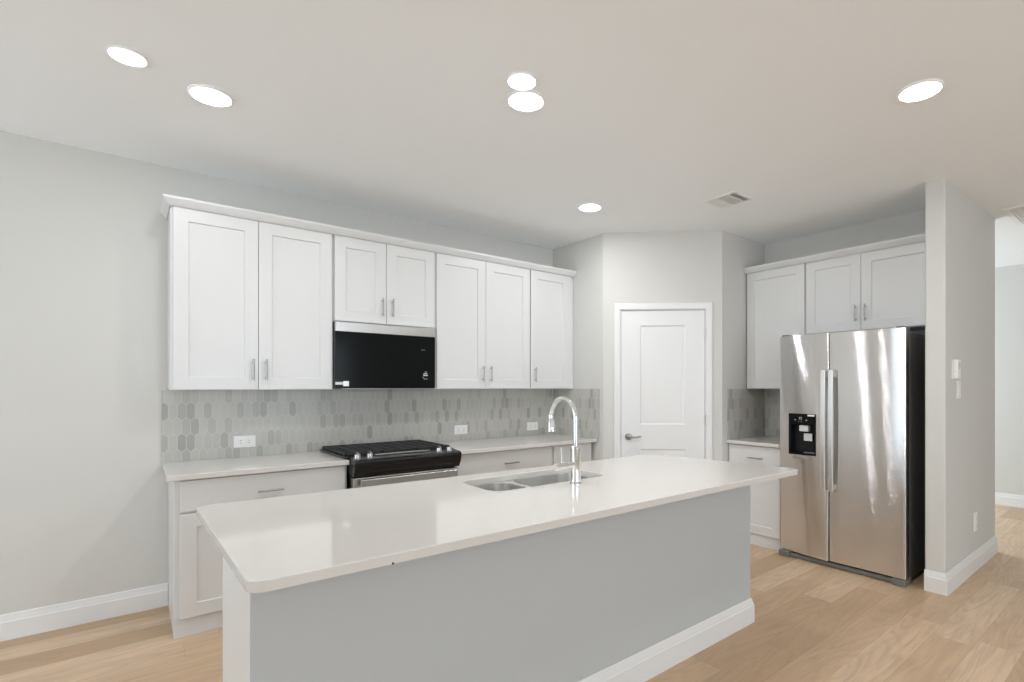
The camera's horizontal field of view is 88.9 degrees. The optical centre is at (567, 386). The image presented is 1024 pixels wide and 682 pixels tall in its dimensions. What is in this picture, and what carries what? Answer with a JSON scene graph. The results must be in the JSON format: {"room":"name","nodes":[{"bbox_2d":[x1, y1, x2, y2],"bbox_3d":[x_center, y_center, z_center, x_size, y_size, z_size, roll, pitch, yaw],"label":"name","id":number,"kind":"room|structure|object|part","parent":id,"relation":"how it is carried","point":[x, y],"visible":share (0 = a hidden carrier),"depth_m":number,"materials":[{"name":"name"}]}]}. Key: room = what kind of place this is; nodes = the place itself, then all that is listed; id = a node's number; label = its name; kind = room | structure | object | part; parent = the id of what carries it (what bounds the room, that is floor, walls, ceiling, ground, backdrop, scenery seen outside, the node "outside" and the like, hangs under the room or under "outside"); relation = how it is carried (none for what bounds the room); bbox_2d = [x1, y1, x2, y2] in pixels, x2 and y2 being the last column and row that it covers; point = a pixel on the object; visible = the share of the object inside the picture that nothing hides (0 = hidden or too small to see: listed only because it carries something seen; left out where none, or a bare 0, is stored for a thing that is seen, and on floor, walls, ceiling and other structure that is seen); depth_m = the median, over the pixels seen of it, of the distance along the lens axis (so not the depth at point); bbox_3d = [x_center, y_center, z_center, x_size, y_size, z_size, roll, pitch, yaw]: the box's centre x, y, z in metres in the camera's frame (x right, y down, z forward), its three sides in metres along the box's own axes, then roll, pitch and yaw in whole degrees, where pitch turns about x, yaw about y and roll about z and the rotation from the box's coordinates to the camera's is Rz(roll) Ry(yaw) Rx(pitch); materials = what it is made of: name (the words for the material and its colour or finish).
{"room":"kitchen","nodes":[
{"label":"kitchen","id":0,"kind":"room"},
{"bbox_2d":[0,131,552,614],"bbox_3d":[-2.688,-0.003,3.226,6.723,2.771,0.120,0,0,-40],"label":"wall","id":1,"kind":"structure","parent":0,"point":[84,485],"depth_m":3.05,"materials":[{"name":"grey paint"}]},
{"bbox_2d":[0,583,167,641],"bbox_3d":[-3.815,1.313,2.193,3.369,0.140,0.016,0,0,-40],"label":"baseboard","id":2,"kind":"structure","parent":1,"relation":"attached to","point":[23,623],"depth_m":3.01,"materials":[{"name":"white paint"}]},
{"bbox_2d":[167,205,332,389],"bbox_3d":[-2.066,-0.522,3.425,0.900,1.094,0.370,0,0,-40],"label":"upper cabinet","id":3,"kind":"object","parent":1,"relation":"attached to","point":[250,302],"visible":0.99,"depth_m":3.27,"materials":[{"name":"white paint"}]},
{"bbox_3d":[-2.146,-0.515,3.177,0.434,1.072,0.020,0,0,-40],"label":"door","id":4,"kind":"part","parent":3,"relation":"part of","materials":[{"name":"white paint"}]},
{"bbox_3d":[-1.984,-0.104,3.276,0.011,0.135,0.036,0,0,-40],"label":"handle","id":5,"kind":"part","parent":3,"relation":"part of","materials":[{"name":"silver metal"}]},
{"bbox_3d":[-1.929,-0.104,3.322,0.011,0.135,0.036,0,0,-40],"label":"handle","id":6,"kind":"part","parent":3,"relation":"part of","materials":[{"name":"silver metal"}]},
{"bbox_3d":[-1.809,-0.515,3.459,0.440,1.072,0.020,0,0,-40],"label":"door","id":7,"kind":"part","parent":3,"relation":"part of","materials":[{"name":"white paint"}]},
{"bbox_2d":[160,194,576,276],"bbox_3d":[-1.235,-1.079,4.122,3.138,0.051,0.369,0,0,-40],"label":"crown molding","id":8,"kind":"structure","parent":3,"relation":"attached to","point":[167,200],"depth_m":3.60,"materials":[{"name":"white paint"}]},
{"bbox_2d":[162,389,599,462],"bbox_3d":[-1.129,0.254,4.002,3.134,0.457,0.692,0,0,-40],"label":"tile backsplash","id":9,"kind":"structure","parent":1,"relation":"attached to","point":[196,424],"depth_m":3.99,"materials":[{"name":"grey tile"}]},
{"bbox_2d":[234,435,255,447],"bbox_3d":[-2.201,0.378,3.537,0.128,0.080,0.008,0,0,-40],"label":"power outlet","id":10,"kind":"object","parent":9,"relation":"attached to","point":[249,440],"visible":1,"depth_m":3.54,"materials":[{"name":"white plastic"}]},
{"bbox_2d":[238,439,243,444],"bbox_3d":[-2.220,0.378,3.522,0.035,0.035,0.008,0,0,-40],"label":"socket","id":11,"kind":"object","parent":10,"relation":"attached to","point":[240,441],"depth_m":3.52,"materials":[{"name":"grey plastic"}]},
{"bbox_2d":[246,439,251,443],"bbox_3d":[-2.182,0.378,3.553,0.035,0.035,0.008,0,0,-40],"label":"socket","id":12,"kind":"object","parent":10,"relation":"attached to","point":[248,441],"depth_m":3.55,"materials":[{"name":"grey plastic"}]},
{"bbox_2d":[454,425,467,434],"bbox_3d":[-0.943,0.385,4.591,0.128,0.080,0.008,0,0,-40],"label":"power outlet","id":13,"kind":"object","parent":9,"relation":"attached to","point":[458,429],"visible":1,"depth_m":4.59,"materials":[{"name":"white plastic"}]},
{"bbox_2d":[527,422,537,430],"bbox_3d":[-0.344,0.393,5.094,0.128,0.080,0.008,0,0,-40],"label":"power outlet","id":14,"kind":"object","parent":9,"relation":"attached to","point":[530,425],"visible":1,"depth_m":5.09,"materials":[{"name":"white plastic"}]},
{"bbox_2d":[333,234,433,328],"bbox_3d":[-1.429,-0.761,3.959,0.756,0.616,0.370,0,0,-40],"label":"upper cabinet","id":15,"kind":"object","parent":1,"relation":"attached to","point":[379,283],"visible":0.93,"depth_m":3.81,"materials":[{"name":"white paint"}]},
{"bbox_3d":[-1.487,-0.754,3.729,0.361,0.594,0.020,0,0,-40],"label":"door","id":16,"kind":"part","parent":15,"relation":"part of","materials":[{"name":"white paint"}]},
{"bbox_2d":[333,321,434,388],"bbox_3d":[-1.432,-0.214,3.957,0.746,0.471,0.348,0,0,-40],"label":"microwave","id":17,"kind":"object","parent":15,"relation":"attached to","point":[365,356],"visible":0.92,"depth_m":3.79,"materials":[{"name":"black"}]},
{"bbox_3d":[-1.329,-0.415,3.833,0.742,0.068,0.025,0,0,-40],"label":"vent panel","id":18,"kind":"part","parent":17,"relation":"part of","materials":[{"name":"silver metal"}]},
{"bbox_3d":[-1.200,-0.754,3.969,0.379,0.594,0.020,0,0,-40],"label":"door","id":19,"kind":"part","parent":15,"relation":"part of","materials":[{"name":"white paint"}]},
{"bbox_2d":[425,252,529,388],"bbox_3d":[-0.785,-0.522,4.498,0.921,1.094,0.370,0,0,-40],"label":"upper cabinet","id":20,"kind":"object","parent":1,"relation":"attached to","point":[482,308],"visible":0.98,"depth_m":4.36,"materials":[{"name":"white paint"}]},
{"bbox_3d":[-0.869,-0.515,4.246,0.446,1.072,0.020,0,0,-40],"label":"door","id":21,"kind":"part","parent":20,"relation":"part of","materials":[{"name":"white paint"}]},
{"bbox_3d":[-0.647,-0.104,4.396,0.011,0.135,0.036,0,0,-40],"label":"handle","id":22,"kind":"part","parent":20,"relation":"part of","materials":[{"name":"silver metal"}]},
{"bbox_3d":[-0.521,-0.515,4.538,0.456,1.072,0.020,0,0,-40],"label":"door","id":23,"kind":"part","parent":20,"relation":"part of","materials":[{"name":"white paint"}]},
{"bbox_2d":[529,269,572,388],"bbox_3d":[-0.231,-0.522,4.963,0.521,1.094,0.370,0,0,-40],"label":"upper cabinet","id":24,"kind":"object","parent":1,"relation":"attached to","point":[551,294],"visible":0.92,"depth_m":4.85,"materials":[{"name":"white paint"}]},
{"bbox_2d":[0,0,1023,267],"bbox_3d":[1.869,-1.438,1.311,11.250,0.100,8.909,0,0,-40],"label":"ceiling","id":25,"kind":"structure","parent":0,"point":[652,111],"depth_m":2.56,"materials":[{"name":"white paint"}]},
{"bbox_2d":[107,45,146,66],"bbox_3d":[-1.845,-1.381,2.176,0.128,0.014,0.128,0,0,-40],"label":"recessed light","id":26,"kind":"object","parent":25,"relation":"in","point":[125,55],"visible":1,"depth_m":2.16,"materials":[{"name":"white plastic"}]},
{"bbox_2d":[187,84,233,106],"bbox_3d":[-1.702,-1.381,2.475,0.184,0.014,0.184,0,0,-40],"label":"recessed light","id":27,"kind":"object","parent":25,"relation":"in","point":[210,95],"visible":1,"depth_m":2.46,"materials":[{"name":"white plastic"}]},
{"bbox_2d":[508,72,535,89],"bbox_3d":[-0.208,-1.381,2.353,0.128,0.014,0.128,0,0,-40],"label":"recessed light","id":28,"kind":"object","parent":25,"relation":"in","point":[516,80],"visible":1,"depth_m":2.34,"materials":[{"name":"white"}]},
{"bbox_2d":[507,90,544,111],"bbox_3d":[-0.203,-1.381,2.518,0.184,0.014,0.184,0,0,-40],"label":"recessed light","id":29,"kind":"object","parent":25,"relation":"in","point":[521,100],"visible":1,"depth_m":2.50,"materials":[{"name":"white plastic"}]},
{"bbox_2d":[578,202,601,211],"bbox_3d":[0.173,-1.381,4.013,0.184,0.014,0.184,0,0,-40],"label":"recessed light","id":30,"kind":"object","parent":25,"relation":"in","point":[588,207],"visible":1,"depth_m":3.99,"materials":[{"name":"white plastic"}]},
{"bbox_2d":[702,190,753,208],"bbox_3d":[1.196,-1.383,3.866,0.250,0.009,0.280,0,0,-40],"label":"ceiling vent","id":31,"kind":"object","parent":25,"relation":"in","point":[733,198],"visible":1,"depth_m":3.86,"materials":[{"name":"white plastic"}]},
{"bbox_2d":[897,78,943,101],"bbox_3d":[1.652,-1.381,2.432,0.184,0.014,0.184,0,0,-40],"label":"recessed light","id":32,"kind":"object","parent":25,"relation":"in","point":[926,88],"visible":1,"depth_m":2.41,"materials":[{"name":"white plastic"}]},
{"bbox_2d":[1001,205,1023,225],"bbox_3d":[3.801,-1.383,4.069,0.610,0.010,0.515,0,0,-40],"label":"ceiling vent","id":33,"kind":"object","parent":25,"relation":"in","point":[1016,214],"visible":1,"depth_m":4.17,"materials":[{"name":"white plastic"}]},
{"bbox_2d":[0,504,1023,681],"bbox_3d":[1.869,1.433,1.311,11.250,0.100,8.909,0,0,-40],"label":"floor","id":34,"kind":"structure","parent":0,"point":[814,622],"depth_m":2.82,"materials":[{"name":"brown wood"}]},
{"bbox_2d":[168,465,346,638],"bbox_3d":[-1.972,0.948,3.326,0.908,0.870,0.642,0,0,-40],"label":"base cabinet","id":35,"kind":"object","parent":34,"relation":"on","point":[195,563],"visible":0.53,"depth_m":2.93,"materials":[{"name":"white paint"}]},
{"bbox_3d":[-1.958,0.992,2.978,0.430,0.572,0.020,0,0,-40],"label":"door","id":36,"kind":"part","parent":35,"relation":"part of","materials":[{"name":"white paint"}]},
{"bbox_2d":[162,451,349,481],"bbox_3d":[-1.986,0.497,3.318,0.943,0.030,0.639,0,0,-40],"label":"countertop","id":37,"kind":"structure","parent":35,"relation":"on","point":[210,468],"depth_m":3.19,"materials":[{"name":"white stone"}]},
{"bbox_3d":[-1.790,0.607,3.119,0.868,0.172,0.020,0,0,-40],"label":"drawer","id":38,"kind":"part","parent":35,"relation":"part of","materials":[{"name":"white paint"}]},
{"bbox_3d":[-1.772,0.621,3.097,0.135,0.011,0.036,0,0,-40],"label":"handle","id":39,"kind":"part","parent":35,"relation":"part of","materials":[{"name":"silver metal"}]},
{"bbox_2d":[320,440,461,488],"bbox_3d":[-1.298,0.906,3.812,0.785,0.954,0.719,0,0,-40],"label":"range","id":40,"kind":"object","parent":34,"relation":"on","point":[377,463],"visible":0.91,"depth_m":3.58,"materials":[{"name":"black metal"}]},
{"bbox_3d":[-1.367,0.459,3.371,0.052,0.035,0.052,0,0,-40],"label":"knob","id":41,"kind":"part","parent":40,"relation":"part of","materials":[{"name":"silver metal"}]},
{"bbox_3d":[-1.305,0.459,3.423,0.052,0.035,0.052,0,0,-40],"label":"knob","id":42,"kind":"part","parent":40,"relation":"part of","materials":[{"name":"silver metal"}]},
{"bbox_2d":[320,448,445,458],"bbox_3d":[-1.343,0.472,3.865,0.785,0.016,0.580,0,0,-40],"label":"cooktop","id":43,"kind":"object","parent":40,"relation":"in","point":[345,453],"depth_m":3.63,"materials":[{"name":"black ceramic"}]},
{"bbox_3d":[-1.109,0.863,3.600,0.747,0.531,0.053,0,0,-40],"label":"oven door","id":44,"kind":"part","parent":40,"relation":"part of","materials":[{"name":"silver metal"}]},
{"bbox_3d":[-1.107,0.527,3.598,0.755,0.122,0.133,0,0,-40],"label":"control panel","id":45,"kind":"part","parent":40,"relation":"part of","materials":[{"name":"black metal"}]},
{"bbox_3d":[-1.077,0.627,3.562,0.685,0.048,0.051,0,0,-40],"label":"oven handle","id":46,"kind":"part","parent":40,"relation":"part of","materials":[{"name":"silver metal"}]},
{"bbox_2d":[223,485,754,681],"bbox_3d":[-0.169,0.945,2.556,2.563,0.876,0.880,0,0,-40],"label":"kitchen island","id":47,"kind":"object","parent":34,"relation":"on","point":[632,596],"visible":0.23,"depth_m":2.02,"materials":[{"name":"grey paint"}]},
{"bbox_2d":[197,454,797,592],"bbox_3d":[-0.069,0.492,2.520,2.752,0.031,1.095,0,0,-40],"label":"island countertop","id":48,"kind":"structure","parent":47,"relation":"on","point":[274,543],"depth_m":1.97,"materials":[{"name":"white stone"}]},
{"bbox_2d":[472,473,591,490],"bbox_3d":[-0.166,0.607,2.687,0.767,0.197,0.407,0,0,-40],"label":"sink","id":49,"kind":"object","parent":48,"relation":"in","point":[561,477],"visible":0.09,"depth_m":2.87,"materials":[{"name":"silver metal"}]},
{"bbox_3d":[-0.332,0.607,2.548,0.286,0.197,0.359,0,0,-40],"label":"bowl","id":50,"kind":"part","parent":49,"relation":"part of","materials":[{"name":"silver metal"}]},
{"bbox_3d":[-0.049,0.607,2.785,0.413,0.197,0.359,0,0,-40],"label":"bowl","id":51,"kind":"part","parent":49,"relation":"part of","materials":[{"name":"silver metal"}]},
{"bbox_2d":[547,396,581,484],"bbox_3d":[-0.060,0.263,2.571,0.157,0.426,0.247,0,0,-40],"label":"sink faucet","id":52,"kind":"object","parent":48,"relation":"on","point":[574,464],"visible":1,"depth_m":2.52,"materials":[{"name":"silver metal"}]},
{"bbox_3d":[-0.028,0.333,2.475,0.012,0.081,0.015,0,0,35],"label":"lever","id":53,"kind":"part","parent":52,"relation":"part of","materials":[{"name":"silver metal"}]},
{"bbox_3d":[-0.025,0.178,2.606,0.025,0.256,0.221,0,0,-40],"label":"spout","id":54,"kind":"part","parent":52,"relation":"part of","materials":[{"name":"silver metal"}]},
{"bbox_3d":[-0.016,0.383,2.485,0.113,0.037,0.037,0,0,-40],"label":"handle","id":55,"kind":"part","parent":52,"relation":"part of","materials":[{"name":"silver metal"}]},
{"bbox_3d":[0.107,1.313,2.227,2.563,0.140,0.020,0,0,-40],"label":"baseboard","id":56,"kind":"part","parent":47,"relation":"part of","materials":[{"name":"white paint"}]},
{"bbox_2d":[455,446,551,475],"bbox_3d":[-0.673,0.948,4.414,0.946,0.870,0.642,0,0,-40],"label":"base cabinet","id":57,"kind":"object","parent":34,"relation":"on","point":[496,461],"visible":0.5,"depth_m":4.18,"materials":[{"name":"white paint"}]},
{"bbox_2d":[435,434,596,453],"bbox_3d":[-0.486,0.497,4.562,1.427,0.030,0.659,0,0,-40],"label":"countertop","id":58,"kind":"structure","parent":57,"relation":"on","point":[543,440],"depth_m":4.43,"materials":[{"name":"white stone"}]},
{"bbox_2d":[552,442,590,464],"bbox_3d":[-0.133,0.948,4.867,0.461,0.870,0.642,0,0,-40],"label":"base cabinet","id":59,"kind":"object","parent":34,"relation":"on","point":[585,447],"visible":0.05,"depth_m":4.60,"materials":[{"name":"white paint"}]},
{"bbox_2d":[729,443,780,550],"bbox_3d":[1.839,0.948,4.693,0.664,0.870,0.495,0,0,-40],"label":"base cabinet","id":60,"kind":"object","parent":34,"relation":"on","point":[765,497],"visible":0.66,"depth_m":4.44,"materials":[{"name":"white paint"}]},
{"bbox_2d":[726,435,779,447],"bbox_3d":[1.841,0.497,4.696,0.660,0.030,0.497,0,0,-40],"label":"countertop","id":61,"kind":"structure","parent":60,"relation":"on","point":[765,440],"depth_m":4.60,"materials":[{"name":"white stone"}]},
{"bbox_3d":[1.620,0.607,4.510,0.020,0.172,0.484,0,0,-40],"label":"drawer","id":62,"kind":"part","parent":60,"relation":"part of","materials":[{"name":"white paint"}]},
{"bbox_3d":[1.620,0.992,4.510,0.020,0.572,0.484,0,0,-40],"label":"door","id":63,"kind":"part","parent":60,"relation":"part of","materials":[{"name":"white paint"}]},
{"bbox_2d":[779,326,924,587],"bbox_3d":[2.256,0.483,4.101,0.719,1.800,0.912,0,0,-40],"label":"refrigerator","id":64,"kind":"object","parent":34,"relation":"on","point":[852,403],"visible":0.99,"depth_m":3.81,"materials":[{"name":"grey metal"}]},
{"bbox_3d":[1.878,0.463,4.119,0.083,1.736,0.398,0,0,-40],"label":"door","id":65,"kind":"part","parent":64,"relation":"part of","materials":[{"name":"silver metal"}]},
{"bbox_3d":[1.952,0.336,3.955,0.065,0.915,0.034,0,0,-40],"label":"handle","id":66,"kind":"part","parent":64,"relation":"part of","materials":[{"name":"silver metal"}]},
{"bbox_3d":[1.989,0.336,3.911,0.065,0.915,0.034,0,0,-40],"label":"handle","id":67,"kind":"part","parent":64,"relation":"part of","materials":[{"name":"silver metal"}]},
{"bbox_3d":[2.180,0.463,3.775,0.062,1.736,0.510,0,0,-40],"label":"door","id":68,"kind":"part","parent":64,"relation":"part of","materials":[{"name":"silver metal"}]},
{"bbox_2d":[553,233,602,460],"bbox_3d":[0.127,-0.003,5.029,0.110,2.771,0.732,0,0,-40],"label":"wall","id":69,"kind":"structure","parent":0,"point":[585,257],"depth_m":4.87,"materials":[{"name":"grey paint"}]},
{"bbox_2d":[603,231,721,460],"bbox_3d":[0.855,-0.003,4.728,1.060,2.771,0.110,0,0,4],"label":"wall","id":70,"kind":"structure","parent":0,"point":[639,267],"depth_m":4.67,"materials":[{"name":"grey paint"}]},
{"bbox_2d":[614,302,712,459],"bbox_3d":[0.858,0.318,4.704,0.877,2.131,0.157,0,0,4],"label":"door","id":71,"kind":"structure","parent":70,"relation":"in","point":[663,359],"depth_m":4.68,"materials":[{"name":"white paint"}]},
{"bbox_3d":[0.589,0.458,4.672,0.142,0.062,0.055,0,0,4],"label":"lever handle","id":72,"kind":"part","parent":71,"relation":"part of","materials":[{"name":"silver metal"}]},
{"bbox_2d":[722,231,764,461],"bbox_3d":[1.622,-0.003,4.909,0.723,2.771,0.110,0,0,-40],"label":"wall","id":73,"kind":"structure","parent":0,"point":[738,253],"depth_m":4.76,"materials":[{"name":"grey paint"}]},
{"bbox_2d":[727,389,779,439],"bbox_3d":[1.846,0.255,4.700,0.648,0.455,0.498,0,0,-40],"label":"tile backsplash","id":74,"kind":"structure","parent":73,"relation":"attached to","point":[750,412],"depth_m":4.94,"materials":[{"name":"grey tile"}]},
{"bbox_2d":[765,209,924,334],"bbox_3d":[2.430,-0.003,4.594,0.110,2.771,1.632,0,0,-40],"label":"wall","id":75,"kind":"structure","parent":0,"point":[911,223],"depth_m":4.49,"materials":[{"name":"grey paint"}]},
{"bbox_2d":[747,263,806,388],"bbox_3d":[1.985,-0.522,4.771,0.341,1.094,0.562,0,0,-40],"label":"upper cabinet","id":76,"kind":"object","parent":75,"relation":"attached to","point":[776,298],"visible":0.74,"depth_m":4.69,"materials":[{"name":"white paint"}]},
{"bbox_2d":[806,241,924,334],"bbox_3d":[2.459,-0.754,4.178,0.376,0.630,0.953,0,0,-40],"label":"upper cabinet","id":77,"kind":"object","parent":75,"relation":"attached to","point":[882,288],"visible":0.83,"depth_m":4.06,"materials":[{"name":"white paint"}]},
{"bbox_3d":[2.187,-0.747,4.280,0.020,0.608,0.434,0,0,-40],"label":"door","id":78,"kind":"part","parent":77,"relation":"part of","materials":[{"name":"white paint"}]},
{"bbox_2d":[744,233,924,273],"bbox_3d":[2.146,-1.079,4.284,0.033,0.051,1.516,0,0,-40],"label":"crown molding","id":79,"kind":"structure","parent":77,"relation":"attached to","point":[912,239],"depth_m":4.20,"materials":[{"name":"white paint"}]},
{"bbox_3d":[2.489,-0.747,3.920,0.020,0.608,0.500,0,0,-40],"label":"door","id":80,"kind":"part","parent":77,"relation":"part of","materials":[{"name":"white paint"}]},
{"bbox_2d":[924,177,997,595],"bbox_3d":[2.998,-0.003,3.918,1.415,2.771,0.133,0,0,-40],"label":"wall","id":81,"kind":"structure","parent":0,"point":[959,234],"depth_m":3.62,"materials":[{"name":"grey paint"}]},
{"bbox_2d":[952,360,960,378],"bbox_3d":[2.662,-0.114,3.547,0.113,0.130,0.035,0,0,-40],"label":"thermostat","id":82,"kind":"object","parent":81,"relation":"attached to","point":[956,364],"visible":1,"depth_m":3.52,"materials":[{"name":"white plastic"}]},
{"bbox_2d":[957,381,960,398],"bbox_3d":[2.735,0.025,3.626,0.085,0.125,0.010,0,0,-40],"label":"light switch","id":83,"kind":"object","parent":81,"relation":"attached to","point":[958,382],"visible":1,"depth_m":3.61,"materials":[{"name":"white plastic"}]},
{"bbox_2d":[974,512,976,531],"bbox_3d":[3.079,1.025,3.915,0.085,0.140,0.008,0,0,-40],"label":"power outlet","id":84,"kind":"object","parent":81,"relation":"attached to","point":[975,513],"visible":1,"depth_m":3.90,"materials":[{"name":"white plastic"}]},
{"bbox_2d":[995,264,1023,495],"bbox_3d":[6.112,-0.003,4.867,0.120,2.771,8.909,0,0,-40],"label":"wall","id":85,"kind":"structure","parent":0,"point":[1009,280],"depth_m":5.99,"materials":[{"name":"grey paint"}]},
{"bbox_2d":[995,492,1023,507],"bbox_3d":[6.050,1.313,4.834,0.016,0.140,8.639,0,0,-40],"label":"baseboard","id":86,"kind":"structure","parent":85,"relation":"attached to","point":[1005,499],"depth_m":5.97,"materials":[{"name":"white paint"}]}
]}

